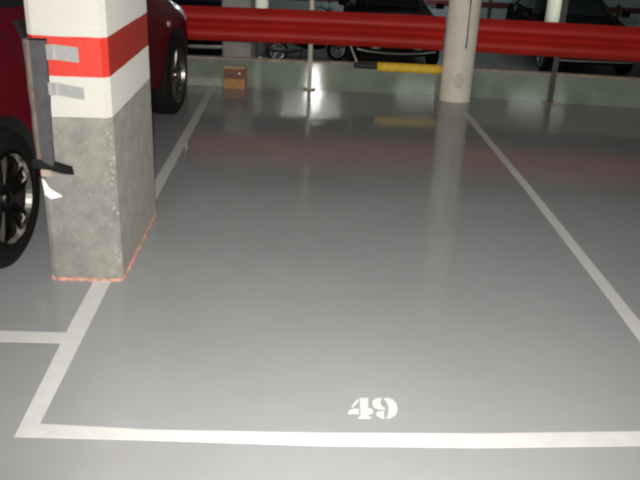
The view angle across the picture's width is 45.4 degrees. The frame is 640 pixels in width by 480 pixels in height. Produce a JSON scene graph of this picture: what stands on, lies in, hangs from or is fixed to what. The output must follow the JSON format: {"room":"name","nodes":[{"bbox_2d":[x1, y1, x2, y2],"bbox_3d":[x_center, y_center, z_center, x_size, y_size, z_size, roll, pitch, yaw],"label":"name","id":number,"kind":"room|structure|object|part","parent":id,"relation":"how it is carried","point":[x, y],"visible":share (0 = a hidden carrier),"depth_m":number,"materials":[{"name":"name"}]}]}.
{"room":"parking garage","nodes":[
{"label":"parking garage","id":0,"kind":"room"},
{"bbox_2d":[0,85,639,479],"bbox_3d":[1.419,1.084,1.558,15.000,0.201,11.965,2,23,-2],"label":"floor","id":1,"kind":"structure","parent":0,"point":[304,256],"depth_m":3.07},
{"bbox_2d":[24,0,156,281],"bbox_3d":[-0.936,-1.088,3.112,0.320,2.409,0.828,2,23,-2],"label":"pillar","id":2,"kind":"structure","parent":1,"relation":"on","point":[105,213],"depth_m":3.07,"materials":[{"name":"paint"}]},
{"bbox_2d":[22,37,84,198],"bbox_3d":[-1.007,-0.456,2.944,0.215,0.626,0.069,2,23,-2],"label":"guard","id":3,"kind":"object","parent":2,"relation":"attached to","point":[37,53],"visible":1,"depth_m":2.89,"materials":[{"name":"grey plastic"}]},
{"bbox_2d":[0,0,187,268],"bbox_3d":[-2.040,-1.153,4.343,2.150,1.459,4.178,4,23,3],"label":"car","id":4,"kind":"object","parent":1,"relation":"on","point":[166,20],"visible":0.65,"depth_m":3.33,"materials":[{"name":"red paint"}]},
{"bbox_3d":[-1.279,-0.917,3.339,0.068,0.107,0.161,4,23,3],"label":"door handle","id":5,"kind":"part","parent":4,"relation":"part of","materials":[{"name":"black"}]},
{"bbox_2d":[224,64,246,88],"bbox_3d":[-0.748,-1.445,6.772,0.202,0.200,0.078,2,23,-2],"label":"cardboard box","id":6,"kind":"object","parent":1,"relation":"on","point":[235,76],"visible":1,"depth_m":6.74,"materials":[{"name":"brown cardboard"}]},
{"bbox_3d":[-0.751,-1.528,6.734,0.188,0.018,0.072,2,23,-2],"label":"lid","id":7,"kind":"part","parent":6,"relation":"part of","materials":[{"name":"brown cardboard"}]},
{"bbox_3d":[-0.656,-1.421,6.746,0.017,0.180,0.001,2,23,-2],"label":"panel","id":8,"kind":"part","parent":6,"relation":"part of","materials":[{"name":"brown cardboard"}]},
{"bbox_2d":[303,0,315,90],"bbox_3d":[-0.074,-1.865,6.613,0.116,1.150,0.054,2,23,-2],"label":"post","id":9,"kind":"object","parent":1,"relation":"on","point":[310,49],"visible":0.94,"depth_m":6.73,"materials":[{"name":"metal"}]},
{"bbox_2d":[179,5,445,50],"bbox_3d":[-2.443,-1.877,6.457,7.024,0.285,0.153,2,23,-2],"label":"guard rail","id":10,"kind":"object","parent":9,"relation":"attached to","point":[214,23],"visible":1,"depth_m":6.54,"materials":[{"name":"red metal"}]},
{"bbox_2d":[348,398,396,418],"bbox_3d":[0.169,0.539,2.455,0.162,0.001,0.114,2,23,-2],"label":"number","id":11,"kind":"object","parent":1,"relation":"on","point":[392,406],"visible":1,"depth_m":2.45,"materials":[{"name":"white paint"}]},
{"bbox_2d":[186,58,639,107],"bbox_3d":[1.322,-0.774,6.881,15.056,1.446,0.508,4,23,2],"label":"wall","id":12,"kind":"structure","parent":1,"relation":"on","point":[260,74],"depth_m":6.79,"materials":[{"name":"grey paint"}]},
{"bbox_2d":[187,77,221,85],"bbox_3d":[-3.528,-1.510,6.800,5.301,0.072,0.004,2,23,-1],"label":"trim","id":13,"kind":"structure","parent":12,"relation":"attached to","point":[204,81],"depth_m":6.83,"materials":[{"name":"grey paint"}]},
{"bbox_2d":[354,62,441,73],"bbox_3d":[0.685,-1.519,6.739,0.777,0.084,0.079,2,23,-1],"label":"bumper cover","id":14,"kind":"object","parent":12,"relation":"attached to","point":[380,66],"visible":0.99,"depth_m":6.71,"materials":[{"name":"yellow plastic"}]},
{"bbox_2d":[187,55,639,80],"bbox_3d":[1.351,-1.441,6.597,15.056,0.016,0.515,4,23,2],"label":"trim","id":15,"kind":"structure","parent":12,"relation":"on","point":[188,56],"depth_m":6.75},
{"bbox_2d":[350,46,357,61],"bbox_3d":[0.254,-1.737,6.717,0.191,0.361,0.019,-5,24,-18],"label":"rod","id":16,"kind":"object","parent":15,"relation":"on","point":[355,58],"visible":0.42,"depth_m":6.77,"materials":[{"name":"beige metal"}]},
{"bbox_2d":[439,0,480,102],"bbox_3d":[1.234,-2.344,6.275,0.278,2.400,0.278,2,23,-2],"label":"column","id":17,"kind":"structure","parent":1,"relation":"on","point":[463,15],"depth_m":6.48,"materials":[{"name":"grey paint"}]},
{"bbox_2d":[543,0,568,104],"bbox_3d":[2.048,-1.733,6.519,0.116,1.150,0.054,5,23,5],"label":"post","id":18,"kind":"object","parent":1,"relation":"on","point":[565,2],"visible":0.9,"depth_m":6.62,"materials":[{"name":"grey metal"}]},
{"bbox_2d":[476,18,639,61],"bbox_3d":[4.996,-1.435,6.177,7.361,0.285,0.084,5,23,5],"label":"guard rail","id":19,"kind":"object","parent":18,"relation":"attached to","point":[499,36],"visible":1,"depth_m":6.44,"materials":[{"name":"red metal"}]},
{"bbox_2d":[187,28,639,76],"bbox_3d":[1.147,-2.675,13.434,15.000,0.200,15.233,2,23,-2],"label":"floor","id":20,"kind":"structure","parent":0,"point":[482,60],"depth_m":15.62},
{"bbox_2d":[170,0,221,52],"bbox_3d":[-2.418,-4.658,15.610,2.150,1.459,4.183,2,23,-2],"label":"car","id":21,"kind":"object","parent":20,"relation":"on","point":[204,46],"visible":0.02,"depth_m":13.95,"materials":[{"name":"black paint"}]},
{"bbox_2d":[222,0,255,57],"bbox_3d":[-0.873,-1.996,8.309,0.294,2.400,0.816,2,23,-2],"label":"pillar","id":22,"kind":"structure","parent":20,"relation":"on","point":[229,48],"depth_m":7.87,"materials":[{"name":"grey concrete"}]},
{"bbox_2d":[255,0,267,57],"bbox_3d":[-1.126,-4.728,14.706,0.330,2.400,0.330,2,23,-2],"label":"column","id":23,"kind":"structure","parent":20,"relation":"on","point":[260,47],"depth_m":14.97,"materials":[{"name":"grey"}]},
{"bbox_2d":[266,0,347,60],"bbox_3d":[-0.234,-4.033,14.690,1.700,1.214,0.680,-6,25,-20],"label":"motor scooter","id":24,"kind":"object","parent":20,"relation":"on","point":[270,48],"visible":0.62,"depth_m":14.69,"materials":[{"name":"grey"}]},
{"bbox_2d":[338,0,443,64],"bbox_3d":[1.420,-4.708,16.121,2.150,1.459,4.184,2,23,-2],"label":"car","id":25,"kind":"object","parent":20,"relation":"on","point":[409,7],"visible":0.38,"depth_m":15.03,"materials":[{"name":"black paint"}]},
{"bbox_2d":[296,0,639,19],"bbox_3d":[1.057,-5.594,18.881,13.800,0.900,0.140,2,23,-2],"label":"barrier","id":26,"kind":"object","parent":20,"relation":"on","point":[617,10],"visible":0.16,"depth_m":18.81,"materials":[{"name":"brown metal"}]},
{"bbox_3d":[4.194,-5.513,19.011,0.080,0.900,0.079,2,23,-2],"label":"post","id":27,"kind":"part","parent":26,"relation":"part of","materials":[{"name":"brown metal"}]},
{"bbox_2d":[536,0,561,69],"bbox_3d":[4.530,-4.521,14.797,0.330,2.400,0.330,2,23,-2],"label":"column","id":28,"kind":"structure","parent":20,"relation":"on","point":[553,10],"depth_m":14.73,"materials":[{"name":"white paint"},{"name":"concrete"}]},
{"bbox_2d":[505,0,634,73],"bbox_3d":[5.170,-4.531,16.088,2.150,1.459,4.178,2,23,-2],"label":"car","id":29,"kind":"object","parent":20,"relation":"on","point":[596,12],"visible":0.41,"depth_m":15.18,"materials":[{"name":"black paint"}]},
{"bbox_2d":[268,0,639,28],"bbox_3d":[1.083,-7.447,19.788,15.000,4.000,0.200,2,23,-2],"label":"wall","id":30,"kind":"structure","parent":0,"point":[632,21],"depth_m":20.29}
]}

